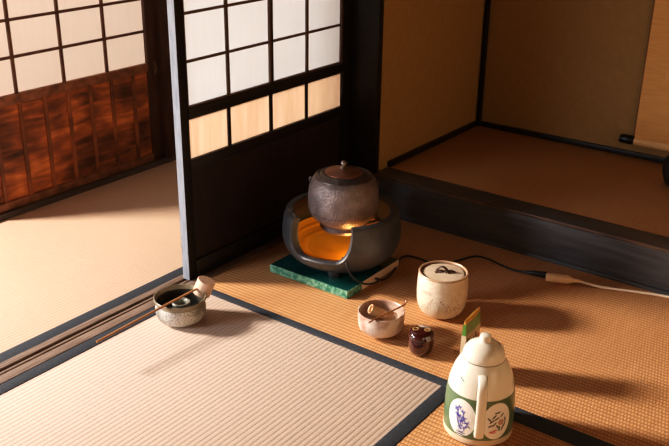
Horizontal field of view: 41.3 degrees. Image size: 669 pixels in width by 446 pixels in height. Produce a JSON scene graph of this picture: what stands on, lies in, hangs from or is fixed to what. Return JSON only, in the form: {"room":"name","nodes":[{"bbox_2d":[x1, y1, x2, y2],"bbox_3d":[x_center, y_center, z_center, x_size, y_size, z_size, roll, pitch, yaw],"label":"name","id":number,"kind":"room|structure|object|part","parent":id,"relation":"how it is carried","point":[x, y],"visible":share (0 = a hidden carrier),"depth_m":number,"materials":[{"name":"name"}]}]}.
{"room":"japanese tea room","nodes":[
{"label":"japanese tea room","id":0,"kind":"room"},
{"bbox_2d":[378,0,485,170],"bbox_3d":[0.386,-1.362,3.286,0.074,2.361,0.806,17,28,33],"label":"wall","id":1,"kind":"structure","parent":0,"point":[432,49],"depth_m":3.54,"materials":[{"name":"beige paint"}]},
{"bbox_2d":[0,235,283,384],"bbox_3d":[-1.103,0.535,2.085,0.088,0.053,3.850,17,28,33],"label":"trim","id":2,"kind":"structure","parent":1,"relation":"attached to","point":[73,337],"depth_m":2.58,"materials":[{"name":"brown wood"}]},
{"bbox_2d":[167,0,351,280],"bbox_3d":[-0.207,-0.777,2.834,0.032,1.798,0.870,17,28,33],"label":"door","id":3,"kind":"structure","parent":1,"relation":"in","point":[261,88],"depth_m":2.92,"materials":[{"name":"brown wood"}]},
{"bbox_3d":[-0.319,-0.943,2.579,0.010,1.171,0.390,17,28,33],"label":"sash frame","id":4,"kind":"part","parent":3,"relation":"part of","materials":[{"name":"white paper"}]},
{"bbox_3d":[-0.223,0.024,3.170,0.030,0.060,0.788,17,28,33],"label":"rail","id":5,"kind":"part","parent":3,"relation":"part of","materials":[{"name":"brown wood"}]},
{"bbox_3d":[-0.215,-0.451,2.967,0.032,0.034,0.788,17,28,33],"label":"rail","id":6,"kind":"part","parent":3,"relation":"part of","materials":[{"name":"brown wood"}]},
{"bbox_3d":[-0.218,-0.300,3.032,0.030,0.038,0.788,17,28,33],"label":"rail","id":7,"kind":"part","parent":3,"relation":"part of","materials":[{"name":"brown wood"}]},
{"bbox_3d":[-0.084,-1.065,2.871,0.010,1.171,0.394,17,28,33],"label":"sash frame","id":8,"kind":"part","parent":3,"relation":"part of","materials":[{"name":"white paper"}]},
{"bbox_2d":[348,0,383,173],"bbox_3d":[0.108,-1.199,3.009,0.162,2.450,0.034,17,28,33],"label":"pillar","id":9,"kind":"structure","parent":1,"relation":"attached to","point":[367,16],"depth_m":3.27,"materials":[{"name":"brown wood"}]},
{"bbox_2d":[387,120,477,166],"bbox_3d":[0.425,-0.339,3.718,0.016,0.022,0.716,17,28,33],"label":"baseboard","id":10,"kind":"structure","parent":1,"relation":"attached to","point":[411,153],"depth_m":3.68,"materials":[{"name":"brown wood"}]},
{"bbox_2d":[373,167,668,295],"bbox_3d":[1.363,0.250,2.645,2.965,0.202,0.111,17,28,33],"label":"trim","id":11,"kind":"structure","parent":1,"relation":"attached to","point":[615,252],"depth_m":3.05,"materials":[{"name":"brown wood"}]},
{"bbox_2d":[481,0,668,157],"bbox_3d":[1.842,-1.071,2.835,3.045,2.505,0.080,17,28,33],"label":"wall","id":12,"kind":"structure","parent":0,"point":[573,69],"depth_m":3.66,"materials":[{"name":"beige paint"}]},
{"bbox_2d":[476,0,490,120],"bbox_3d":[0.663,-1.508,3.534,0.018,2.279,0.018,17,28,33],"label":"trim","id":13,"kind":"structure","parent":12,"relation":"attached to","point":[488,2],"depth_m":3.87,"materials":[{"name":"brown wood"}]},
{"bbox_2d":[478,121,665,162],"bbox_3d":[1.832,-0.092,3.184,2.965,0.022,0.016,17,28,33],"label":"baseboard","id":14,"kind":"structure","parent":12,"relation":"attached to","point":[570,141],"depth_m":3.73,"materials":[{"name":"brown wood"}]},
{"bbox_2d":[619,0,668,151],"bbox_3d":[1.504,-1.043,3.042,0.822,1.768,0.037,17,28,33],"label":"scroll","id":15,"kind":"object","parent":12,"relation":"hanging from","point":[651,128],"visible":1,"depth_m":3.47,"materials":[{"name":"paper"}]},
{"bbox_3d":[-0.035,0.759,1.758,4.800,0.065,5.300,17,28,33],"label":"floor","id":16,"kind":"structure","parent":0,"visible":0},
{"bbox_2d":[0,156,175,220],"bbox_3d":[-1.858,0.295,2.598,0.093,0.072,3.860,17,28,33],"label":"trim","id":17,"kind":"structure","parent":16,"relation":"on","point":[52,199],"depth_m":3.57,"materials":[{"name":"brown wood"}]},
{"bbox_2d":[0,0,164,213],"bbox_3d":[-1.004,-0.988,3.253,0.049,1.800,0.871,17,28,33],"label":"door","id":18,"kind":"structure","parent":17,"relation":"on","point":[81,100],"depth_m":3.46,"materials":[{"name":"brown wood"}]},
{"bbox_3d":[-1.025,-0.536,3.437,0.034,0.036,0.775,17,28,33],"label":"rail","id":19,"kind":"part","parent":18,"relation":"part of","materials":[{"name":"brown wood"}]},
{"bbox_3d":[-1.030,-0.171,3.592,0.034,0.032,0.775,17,28,33],"label":"rail","id":20,"kind":"part","parent":18,"relation":"part of","materials":[{"name":"brown wood"}]},
{"bbox_2d":[155,0,175,157],"bbox_3d":[-0.721,-1.425,3.489,0.075,2.432,0.084,17,28,33],"label":"trim","id":21,"kind":"structure","parent":17,"relation":"on","point":[161,5],"depth_m":3.79,"materials":[{"name":"brown wood"}]},
{"bbox_2d":[0,160,182,362],"bbox_3d":[-1.288,0.321,2.582,0.851,0.052,4.500,17,28,33],"label":"mat","id":22,"kind":"object","parent":16,"relation":"on","point":[66,263],"visible":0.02,"depth_m":3.03,"materials":[{"name":"fabric"}]},
{"bbox_2d":[0,295,445,445],"bbox_3d":[-0.635,0.635,1.865,0.950,0.052,1.900,17,28,33],"label":"mat","id":23,"kind":"object","parent":16,"relation":"on","point":[235,376],"visible":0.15,"depth_m":2.28,"materials":[{"name":"wicker"}]},
{"bbox_2d":[153,284,206,327],"bbox_3d":[-0.453,0.249,2.615,0.156,0.076,0.156,17,28,33],"label":"bowl","id":24,"kind":"object","parent":23,"relation":"on","point":[170,316],"visible":0.89,"depth_m":2.58,"materials":[{"name":"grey ceramic"}]},
{"bbox_2d":[96,276,214,342],"bbox_3d":[-0.496,0.246,2.506,0.065,0.063,0.422,17,28,33],"label":"ladle","id":25,"kind":"object","parent":24,"relation":"on","point":[204,284],"visible":0.99,"depth_m":2.61,"materials":[{"name":"beige wood"}]},
{"bbox_2d":[193,276,214,297],"bbox_3d":[-0.389,0.190,2.639,0.067,0.063,0.054,0,23,-1],"label":"cup","id":26,"kind":"object","parent":25,"relation":"on","point":[204,284],"depth_m":2.62,"materials":[{"name":"beige wood"}]},
{"bbox_2d":[172,297,189,307],"bbox_3d":[-0.453,0.252,2.621,0.055,0.045,0.055,17,28,33],"label":"lid rest","id":27,"kind":"object","parent":24,"relation":"in","point":[184,302],"visible":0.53,"depth_m":2.61,"materials":[{"name":"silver metal"}]},
{"bbox_2d":[211,220,668,445],"bbox_3d":[1.035,0.462,2.328,3.045,0.052,0.880,17,28,33],"label":"mat","id":28,"kind":"object","parent":16,"relation":"on","point":[589,364],"visible":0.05,"depth_m":2.61,"materials":[{"name":"wicker"}]},
{"bbox_2d":[270,254,398,298],"bbox_3d":[0.002,0.141,2.948,0.315,0.027,0.295,17,28,33],"label":"board","id":29,"kind":"object","parent":28,"relation":"on","point":[345,286],"visible":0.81,"depth_m":2.86,"materials":[{"name":"green stone"}]},
{"bbox_2d":[282,192,400,277],"bbox_3d":[0.025,0.039,2.905,0.387,0.195,0.380,17,28,33],"label":"brazier","id":30,"kind":"object","parent":29,"relation":"on","point":[368,246],"visible":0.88,"depth_m":2.80,"materials":[{"name":"grey ceramic"}]},
{"bbox_2d":[308,161,378,235],"bbox_3d":[0.029,-0.089,2.845,0.228,0.234,0.228,17,28,33],"label":"kettle","id":31,"kind":"object","parent":30,"relation":"on","point":[342,197],"visible":0.98,"depth_m":2.77,"materials":[{"name":"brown metal"}]},
{"bbox_3d":[0.030,-0.166,2.812,0.123,0.016,0.123,17,28,33],"label":"lid","id":32,"kind":"part","parent":31,"relation":"part of","materials":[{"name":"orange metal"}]},
{"bbox_3d":[0.030,-0.184,2.804,0.027,0.026,0.027,17,28,33],"label":"knob","id":33,"kind":"part","parent":31,"relation":"part of","materials":[{"name":"silver metal"}]},
{"bbox_2d":[358,300,404,337],"bbox_3d":[0.133,0.284,2.556,0.135,0.074,0.133,17,28,33],"label":"bowl","id":34,"kind":"object","parent":28,"relation":"on","point":[378,328],"visible":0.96,"depth_m":2.52,"materials":[{"name":"white ceramic"}]},
{"bbox_2d":[368,304,397,320],"bbox_3d":[0.140,0.265,2.547,0.088,0.069,0.042,-6,24,-16],"label":"whisk","id":35,"kind":"object","parent":34,"relation":"in","point":[374,310],"visible":0.7,"depth_m":2.54,"materials":[{"name":"brown wood"}]},
{"bbox_3d":[0.124,0.255,2.542,0.057,0.049,0.029,-4,24,-11],"label":"handle","id":36,"kind":"part","parent":35,"relation":"part of","materials":[{"name":"brown wood"}]},
{"bbox_2d":[368,301,407,322],"bbox_3d":[0.152,0.252,2.515,0.153,0.018,0.008,-19,30,-39],"label":"scoop","id":37,"kind":"object","parent":34,"relation":"on","point":[405,302],"visible":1,"depth_m":2.52,"materials":[{"name":"brown wood"}]},
{"bbox_2d":[408,325,434,356],"bbox_3d":[0.240,0.327,2.461,0.074,0.072,0.074,17,28,33],"label":"caddy","id":38,"kind":"object","parent":28,"relation":"on","point":[421,338],"visible":1,"depth_m":2.44,"materials":[{"name":"red paint"}]},
{"bbox_3d":[0.240,0.306,2.452,0.074,0.026,0.074,17,28,33],"label":"lid","id":39,"kind":"part","parent":38,"relation":"part of","materials":[{"name":"red paint"}]},
{"bbox_2d":[417,260,468,318],"bbox_3d":[0.324,0.198,2.661,0.153,0.154,0.153,17,28,33],"label":"jar","id":40,"kind":"object","parent":28,"relation":"on","point":[442,286],"visible":1,"depth_m":2.61,"materials":[{"name":"white ceramic"}]},
{"bbox_3d":[0.324,0.148,2.640,0.124,0.009,0.124,17,28,33],"label":"lid","id":41,"kind":"part","parent":40,"relation":"part of","materials":[{"name":"beige ceramic"}]},
{"bbox_3d":[0.329,0.139,2.632,0.062,0.021,0.028,6,24,13],"label":"knob","id":42,"kind":"part","parent":40,"relation":"part of","materials":[{"name":"ceramic"}]},
{"bbox_2d":[342,255,547,284],"bbox_3d":[0.342,0.104,2.925,0.687,0.122,0.262,-5,24,-12],"label":"cord","id":43,"kind":"object","parent":28,"relation":"on","point":[531,272],"visible":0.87,"depth_m":2.93,"materials":[{"name":"black rubber"}]},
{"bbox_2d":[460,307,480,352],"bbox_3d":[0.360,0.318,2.356,0.020,0.174,0.092,15,27,29],"label":"packet","id":44,"kind":"object","parent":28,"relation":"on","point":[471,327],"visible":0.45,"depth_m":2.32,"materials":[{"name":"green paper"}]},
{"bbox_2d":[468,328,479,340],"bbox_3d":[0.369,0.319,2.351,0.001,0.073,0.076,15,27,30],"label":"picture","id":45,"kind":"object","parent":44,"relation":"attached to","point":[476,333],"depth_m":2.35},
{"bbox_2d":[545,273,668,297],"bbox_3d":[1.116,0.275,2.673,0.983,0.025,0.148,17,28,33],"label":"extension cord","id":46,"kind":"object","parent":28,"relation":"on","point":[550,277],"visible":1,"depth_m":2.86,"materials":[{"name":"plastic"}]},
{"bbox_2d":[545,273,580,283],"bbox_3d":[0.743,0.182,2.878,0.112,0.024,0.031,7,24,13],"label":"socket","id":47,"kind":"object","parent":46,"relation":"attached to","point":[550,277],"depth_m":2.87,"materials":[{"name":"plastic"}]},
{"bbox_2d":[396,401,594,445],"bbox_3d":[0.788,0.837,1.440,1.894,0.052,0.960,17,28,33],"label":"mat","id":48,"kind":"object","parent":16,"relation":"on","point":[431,431],"visible":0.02,"depth_m":2.13,"materials":[{"name":"wicker"}]},
{"bbox_2d":[443,332,514,445],"bbox_3d":[0.349,0.377,2.111,0.172,0.258,0.169,-16,28,-35],"label":"pitcher","id":49,"kind":"object","parent":48,"relation":"on","point":[479,404],"visible":1,"depth_m":2.06,"materials":[{"name":"white ceramic"}]},
{"bbox_3d":[0.337,0.427,2.042,0.023,0.157,0.056,4,23,8],"label":"handle","id":50,"kind":"part","parent":49,"relation":"part of","materials":[{"name":"beige ceramic"}]},
{"bbox_3d":[0.351,0.285,2.074,0.101,0.060,0.101,17,28,33],"label":"lid","id":51,"kind":"part","parent":49,"relation":"part of","materials":[{"name":"beige ceramic"}]},
{"bbox_3d":[1.584,0.136,2.993,3.045,0.154,0.736,17,28,33],"label":"floor","id":52,"kind":"structure","parent":0,"visible":0},
{"bbox_2d":[390,126,668,236],"bbox_3d":[1.613,0.051,2.933,2.954,0.050,0.735,17,28,33],"label":"mat","id":53,"kind":"object","parent":52,"relation":"on","point":[627,191],"visible":0.76,"depth_m":3.40,"materials":[{"name":"brown wicker"}]},
{"bbox_2d":[662,154,668,186],"bbox_3d":[1.274,-0.226,3.264,0.120,0.190,0.120,17,28,33],"label":"vase","id":54,"kind":"object","parent":53,"relation":"on","point":[665,169],"visible":1,"depth_m":3.27,"materials":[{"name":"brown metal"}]}
]}

